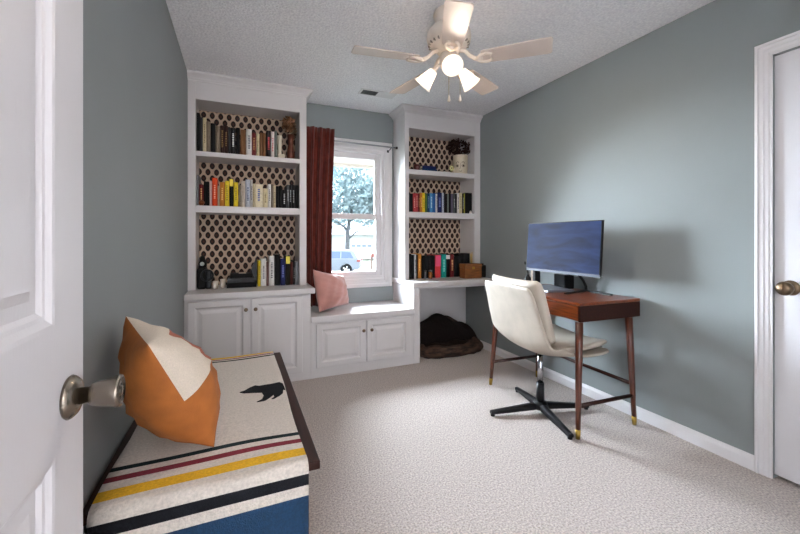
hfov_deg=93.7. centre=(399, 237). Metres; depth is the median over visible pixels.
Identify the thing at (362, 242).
house
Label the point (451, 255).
book
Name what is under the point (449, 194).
book
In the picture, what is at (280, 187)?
book
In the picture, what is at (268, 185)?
book
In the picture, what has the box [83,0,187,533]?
wall
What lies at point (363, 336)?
window seat
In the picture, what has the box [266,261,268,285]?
book
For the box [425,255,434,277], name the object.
book
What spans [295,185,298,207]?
book
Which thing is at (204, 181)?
book
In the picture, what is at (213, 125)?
book
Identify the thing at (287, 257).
book
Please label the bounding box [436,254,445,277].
book
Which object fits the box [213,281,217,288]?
candle cup
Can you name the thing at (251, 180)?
book
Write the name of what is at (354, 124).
wall
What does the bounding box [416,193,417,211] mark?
book
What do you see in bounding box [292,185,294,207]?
book
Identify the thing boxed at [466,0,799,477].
wall
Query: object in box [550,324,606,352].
seat cushion
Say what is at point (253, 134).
book
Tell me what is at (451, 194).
book
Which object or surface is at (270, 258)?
book
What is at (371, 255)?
mailbox
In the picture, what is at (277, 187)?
book
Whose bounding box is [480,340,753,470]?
baseboard
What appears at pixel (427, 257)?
book
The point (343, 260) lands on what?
car
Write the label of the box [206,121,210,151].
book
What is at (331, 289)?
pillow
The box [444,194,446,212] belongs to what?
book
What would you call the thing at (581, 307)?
desk
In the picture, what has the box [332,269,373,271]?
street
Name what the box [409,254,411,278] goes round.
book
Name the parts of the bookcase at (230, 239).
panel, panel, shelf, shelf, crown moulding, panel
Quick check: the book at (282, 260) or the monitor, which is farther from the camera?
the book at (282, 260)
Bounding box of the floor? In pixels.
[291,349,799,533]
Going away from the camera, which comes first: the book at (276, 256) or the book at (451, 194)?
the book at (276, 256)
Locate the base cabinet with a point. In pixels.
(229, 327)
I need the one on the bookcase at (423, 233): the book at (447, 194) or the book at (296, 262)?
the book at (447, 194)
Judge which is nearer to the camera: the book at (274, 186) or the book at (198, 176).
the book at (198, 176)
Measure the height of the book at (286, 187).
0.202 m
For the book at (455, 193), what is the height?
0.214 m
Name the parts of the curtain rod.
rod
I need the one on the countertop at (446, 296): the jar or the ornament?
the jar
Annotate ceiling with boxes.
[166,0,713,115]
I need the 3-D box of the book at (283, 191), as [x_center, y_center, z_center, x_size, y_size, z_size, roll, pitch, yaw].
[-1.033,-0.333,3.315,0.031,0.158,0.184,0,0,-23]
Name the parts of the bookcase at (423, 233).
panel, panel, crown moulding, shelf, shelf, panel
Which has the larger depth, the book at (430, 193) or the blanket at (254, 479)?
the book at (430, 193)
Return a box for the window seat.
[311,300,413,378]
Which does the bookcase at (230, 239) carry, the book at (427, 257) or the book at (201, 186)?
the book at (201, 186)
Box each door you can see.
[0,0,125,533]
[775,48,799,484]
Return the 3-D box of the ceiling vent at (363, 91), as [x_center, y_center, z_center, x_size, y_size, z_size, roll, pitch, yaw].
[-0.200,-1.277,3.329,0.330,0.008,0.130,0,0,-23]
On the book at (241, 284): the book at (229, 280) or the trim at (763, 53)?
the book at (229, 280)
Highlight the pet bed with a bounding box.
[420,313,483,358]
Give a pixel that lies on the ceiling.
(309, 44)
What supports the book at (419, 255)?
on the countertop at (446, 296)
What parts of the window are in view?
sash, sash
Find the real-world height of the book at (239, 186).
0.180 m
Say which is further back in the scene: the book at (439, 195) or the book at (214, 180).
the book at (439, 195)
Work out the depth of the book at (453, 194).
3.90 m
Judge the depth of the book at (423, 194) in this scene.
3.76 m
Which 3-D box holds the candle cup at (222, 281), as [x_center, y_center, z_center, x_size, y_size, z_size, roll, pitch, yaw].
[-1.453,0.374,3.076,0.040,0.071,0.040,0,0,-23]
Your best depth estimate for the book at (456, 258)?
3.93 m
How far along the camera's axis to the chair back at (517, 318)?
2.30 m
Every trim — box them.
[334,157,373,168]
[754,30,799,478]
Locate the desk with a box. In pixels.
[489,284,639,439]
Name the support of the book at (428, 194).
on the bookcase at (423, 233)
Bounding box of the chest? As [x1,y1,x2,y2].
[83,352,319,525]
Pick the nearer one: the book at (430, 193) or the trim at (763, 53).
the trim at (763, 53)
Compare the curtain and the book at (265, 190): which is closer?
the book at (265, 190)
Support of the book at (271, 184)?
on the bookcase at (230, 239)
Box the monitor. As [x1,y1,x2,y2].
[526,220,612,295]
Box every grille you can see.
[361,90,377,95]
[554,274,564,287]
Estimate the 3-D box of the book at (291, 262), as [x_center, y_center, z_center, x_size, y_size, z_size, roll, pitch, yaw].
[-0.972,0.311,3.331,0.020,0.198,0.151,0,0,-23]
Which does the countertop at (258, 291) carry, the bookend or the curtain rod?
the bookend
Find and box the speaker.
[554,273,573,288]
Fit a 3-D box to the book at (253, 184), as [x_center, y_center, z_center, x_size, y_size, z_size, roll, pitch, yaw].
[-1.248,-0.353,3.196,0.012,0.197,0.154,0,0,-23]
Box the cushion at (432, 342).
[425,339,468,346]
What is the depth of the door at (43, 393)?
0.51 m
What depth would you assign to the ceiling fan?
2.03 m
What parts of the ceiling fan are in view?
blade, blade, lamp shade, bulb, lamp shade, blade, lamp shade, blade, blade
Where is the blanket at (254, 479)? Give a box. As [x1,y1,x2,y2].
[87,351,308,533]
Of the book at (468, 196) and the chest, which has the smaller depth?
the chest
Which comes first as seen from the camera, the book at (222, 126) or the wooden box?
the book at (222, 126)
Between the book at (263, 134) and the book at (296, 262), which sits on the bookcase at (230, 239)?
the book at (263, 134)
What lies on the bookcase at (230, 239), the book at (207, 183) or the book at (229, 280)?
the book at (207, 183)
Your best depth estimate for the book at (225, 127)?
3.05 m
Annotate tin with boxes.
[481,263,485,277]
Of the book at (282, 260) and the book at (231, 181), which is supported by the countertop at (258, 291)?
the book at (282, 260)
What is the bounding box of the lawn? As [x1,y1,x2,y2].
[359,259,373,268]
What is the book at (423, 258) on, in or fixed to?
on the countertop at (446, 296)
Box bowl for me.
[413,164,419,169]
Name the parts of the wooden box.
lid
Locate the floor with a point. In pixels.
(417, 448)
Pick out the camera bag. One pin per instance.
(205, 276)
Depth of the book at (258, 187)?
3.14 m
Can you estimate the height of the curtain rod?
0.050 m
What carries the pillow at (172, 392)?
on the blanket at (254, 479)
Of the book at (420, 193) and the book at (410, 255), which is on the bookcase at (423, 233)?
the book at (420, 193)
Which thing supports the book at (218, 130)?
on the bookcase at (230, 239)
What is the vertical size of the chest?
0.484 m
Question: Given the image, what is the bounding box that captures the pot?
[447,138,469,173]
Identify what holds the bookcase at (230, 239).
on the countertop at (258, 291)
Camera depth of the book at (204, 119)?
2.99 m
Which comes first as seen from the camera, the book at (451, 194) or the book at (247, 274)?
the book at (247, 274)
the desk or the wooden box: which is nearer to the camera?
the desk
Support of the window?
in the wall at (354, 124)
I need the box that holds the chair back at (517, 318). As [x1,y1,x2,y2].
[492,274,555,344]
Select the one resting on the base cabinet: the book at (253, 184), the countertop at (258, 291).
the countertop at (258, 291)
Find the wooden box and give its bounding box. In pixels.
[459,263,481,278]
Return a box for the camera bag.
[197,256,213,288]
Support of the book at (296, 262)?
on the countertop at (258, 291)
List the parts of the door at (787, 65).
knob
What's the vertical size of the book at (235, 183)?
0.201 m
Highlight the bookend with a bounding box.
[250,256,256,284]
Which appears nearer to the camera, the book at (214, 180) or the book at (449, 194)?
the book at (214, 180)
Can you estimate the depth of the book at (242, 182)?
3.10 m
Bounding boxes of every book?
[197,112,200,150]
[197,175,200,204]
[199,184,203,205]
[200,117,202,150]
[203,118,206,150]
[204,181,205,205]
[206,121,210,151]
[206,182,209,205]
[210,181,211,205]
[211,123,215,151]
[212,178,217,205]
[216,126,220,152]
[218,186,219,205]
[220,182,224,205]
[221,125,223,152]
[224,126,227,152]
[225,181,228,205]
[227,276,253,282]
[227,280,255,287]
[228,128,230,152]
[229,178,233,205]
[230,272,252,277]
[231,128,235,153]
[234,182,237,206]
[236,128,239,153]
[238,185,240,206]
[240,129,245,154]
[241,181,244,206]
[245,179,249,206]
[246,129,251,154]
[250,179,252,206]
[252,133,255,155]
[253,184,254,206]
[255,184,262,206]
[256,134,258,155]
[257,260,260,285]
[259,133,261,155]
[260,258,265,285]
[262,133,265,155]
[263,188,267,206]
[266,131,270,156]
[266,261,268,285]
[267,184,270,207]
[268,255,273,285]
[271,132,273,156]
[271,184,272,207]
[273,185,275,207]
[273,254,279,285]
[274,131,276,156]
[276,186,278,207]
[279,186,281,207]
[280,258,284,284]
[282,190,285,207]
[284,185,288,207]
[284,255,289,284]
[289,185,291,207]
[290,261,292,284]
[291,260,294,284]
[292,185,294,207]
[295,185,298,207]
[295,261,297,284]
[409,194,412,211]
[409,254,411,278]
[411,253,420,278]
[412,193,415,211]
[412,254,415,278]
[412,255,413,278]
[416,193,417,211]
[416,255,417,278]
[418,193,419,211]
[419,168,436,170]
[420,165,435,168]
[420,193,421,211]
[421,255,425,277]
[422,193,424,211]
[424,255,429,277]
[425,194,426,211]
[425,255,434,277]
[426,193,429,211]
[427,254,440,277]
[430,193,431,211]
[432,193,434,212]
[435,193,441,212]
[435,194,436,212]
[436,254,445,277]
[439,253,449,276]
[442,193,443,212]
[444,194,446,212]
[447,194,448,212]
[449,194,450,212]
[450,253,463,276]
[450,254,453,276]
[451,194,452,212]
[453,194,454,212]
[454,256,458,276]
[455,193,458,212]
[455,194,456,212]
[459,193,461,212]
[459,253,469,262]
[462,193,463,212]
[465,193,471,213]
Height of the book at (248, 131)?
0.222 m
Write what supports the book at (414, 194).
on the bookcase at (423, 233)
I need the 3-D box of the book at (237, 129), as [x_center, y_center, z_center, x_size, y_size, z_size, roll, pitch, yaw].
[-1.365,-0.793,3.159,0.031,0.225,0.158,0,0,-23]
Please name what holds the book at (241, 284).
on the countertop at (258, 291)
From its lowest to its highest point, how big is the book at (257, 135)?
0.192 m
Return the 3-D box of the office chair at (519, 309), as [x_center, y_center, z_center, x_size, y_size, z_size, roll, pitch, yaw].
[0.931,0.707,2.489,0.685,0.901,0.685,0,0,-18]
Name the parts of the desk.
leg, drawer, leg, panel, leg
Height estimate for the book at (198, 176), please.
0.245 m
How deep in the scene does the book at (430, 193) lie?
3.79 m
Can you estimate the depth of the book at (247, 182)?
3.11 m
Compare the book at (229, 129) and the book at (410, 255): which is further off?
the book at (410, 255)
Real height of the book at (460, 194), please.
0.217 m
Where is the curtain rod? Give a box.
[334,140,397,152]
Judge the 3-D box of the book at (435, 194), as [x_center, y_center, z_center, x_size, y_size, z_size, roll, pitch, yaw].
[0.344,-0.351,3.886,0.015,0.194,0.159,0,0,-23]
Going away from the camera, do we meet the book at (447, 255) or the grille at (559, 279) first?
the grille at (559, 279)
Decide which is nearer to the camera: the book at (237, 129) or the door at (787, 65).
the door at (787, 65)
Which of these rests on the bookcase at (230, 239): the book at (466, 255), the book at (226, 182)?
the book at (226, 182)
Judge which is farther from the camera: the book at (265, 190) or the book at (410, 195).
the book at (410, 195)
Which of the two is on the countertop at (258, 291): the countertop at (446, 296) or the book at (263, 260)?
the book at (263, 260)
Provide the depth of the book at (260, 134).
3.16 m
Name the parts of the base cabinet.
door, door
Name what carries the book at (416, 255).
on the countertop at (446, 296)
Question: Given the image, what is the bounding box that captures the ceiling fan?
[351,0,552,101]
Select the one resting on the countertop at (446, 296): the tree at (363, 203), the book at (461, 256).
the book at (461, 256)
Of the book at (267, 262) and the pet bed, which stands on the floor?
the pet bed
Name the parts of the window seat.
door, seat, door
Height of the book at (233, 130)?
0.220 m
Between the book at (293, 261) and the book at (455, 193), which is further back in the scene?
the book at (455, 193)
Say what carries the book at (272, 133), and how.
on the bookcase at (230, 239)
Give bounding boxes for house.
[332,219,373,258]
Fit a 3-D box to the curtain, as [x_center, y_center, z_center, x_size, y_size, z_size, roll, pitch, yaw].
[-0.736,-0.195,3.445,0.272,1.637,0.065,0,0,-23]
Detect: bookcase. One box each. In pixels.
[187,70,312,290]
[389,103,482,279]
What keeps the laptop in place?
on the desk
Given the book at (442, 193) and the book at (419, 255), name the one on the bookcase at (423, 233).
the book at (442, 193)
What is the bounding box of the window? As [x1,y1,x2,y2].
[332,137,391,287]
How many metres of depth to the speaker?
2.80 m
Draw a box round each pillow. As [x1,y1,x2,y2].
[118,316,220,446]
[313,270,348,311]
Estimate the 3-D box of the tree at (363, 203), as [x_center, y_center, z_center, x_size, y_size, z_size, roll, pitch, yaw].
[-5.083,-2.542,33.054,9.673,10.223,4.100,0,0,0]
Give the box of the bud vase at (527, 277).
[524,261,530,280]
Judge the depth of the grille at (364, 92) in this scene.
3.29 m
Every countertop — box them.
[184,283,314,300]
[392,277,492,363]
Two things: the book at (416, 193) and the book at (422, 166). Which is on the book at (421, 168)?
the book at (422, 166)
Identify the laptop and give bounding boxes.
[542,285,573,292]
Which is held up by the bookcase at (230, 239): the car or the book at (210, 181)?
the book at (210, 181)
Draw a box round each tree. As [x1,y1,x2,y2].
[332,166,373,249]
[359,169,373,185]
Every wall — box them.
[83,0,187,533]
[210,103,426,302]
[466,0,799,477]
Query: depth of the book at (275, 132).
3.20 m
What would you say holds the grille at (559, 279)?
attached to the speaker
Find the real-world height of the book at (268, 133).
0.227 m
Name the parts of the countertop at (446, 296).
panel, panel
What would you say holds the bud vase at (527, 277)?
on the desk
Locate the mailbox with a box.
[369,253,373,268]
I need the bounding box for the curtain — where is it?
[306,126,334,306]
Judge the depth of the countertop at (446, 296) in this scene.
3.78 m
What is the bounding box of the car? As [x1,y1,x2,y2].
[332,250,362,271]
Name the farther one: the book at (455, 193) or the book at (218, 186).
the book at (455, 193)
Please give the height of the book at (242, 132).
0.214 m
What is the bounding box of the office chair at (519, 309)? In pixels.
[485,274,608,439]
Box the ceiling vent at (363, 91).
[357,88,396,98]
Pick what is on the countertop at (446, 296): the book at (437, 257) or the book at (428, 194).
the book at (437, 257)
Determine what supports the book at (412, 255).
on the countertop at (446, 296)
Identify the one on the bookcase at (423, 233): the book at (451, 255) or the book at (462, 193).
the book at (462, 193)
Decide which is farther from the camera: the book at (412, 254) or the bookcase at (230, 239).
the book at (412, 254)
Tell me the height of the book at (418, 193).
0.189 m
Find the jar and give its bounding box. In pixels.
[428,270,431,278]
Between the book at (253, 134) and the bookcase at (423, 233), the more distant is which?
the bookcase at (423, 233)
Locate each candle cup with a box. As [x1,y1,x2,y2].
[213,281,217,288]
[220,279,225,287]
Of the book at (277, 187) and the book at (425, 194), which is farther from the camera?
the book at (425, 194)
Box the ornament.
[277,135,284,157]
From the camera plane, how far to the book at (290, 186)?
3.25 m
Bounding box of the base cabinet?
[184,294,310,381]
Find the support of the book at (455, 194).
on the bookcase at (423, 233)
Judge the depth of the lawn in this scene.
35.29 m
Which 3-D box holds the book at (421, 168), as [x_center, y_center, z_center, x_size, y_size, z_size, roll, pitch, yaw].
[0.279,-0.685,3.868,0.173,0.031,0.120,0,0,-23]
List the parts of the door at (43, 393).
knob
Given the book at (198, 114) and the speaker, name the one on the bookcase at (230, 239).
the book at (198, 114)
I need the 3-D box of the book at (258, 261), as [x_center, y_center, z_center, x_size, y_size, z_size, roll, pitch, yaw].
[-1.216,0.301,3.231,0.019,0.217,0.172,0,0,-23]
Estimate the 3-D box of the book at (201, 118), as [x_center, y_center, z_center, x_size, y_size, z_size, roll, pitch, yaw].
[-1.612,-0.820,3.056,0.018,0.279,0.160,0,0,-23]
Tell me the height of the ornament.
0.197 m
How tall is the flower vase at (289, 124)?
0.391 m
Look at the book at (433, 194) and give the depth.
3.81 m
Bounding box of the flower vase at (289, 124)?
[282,116,296,158]

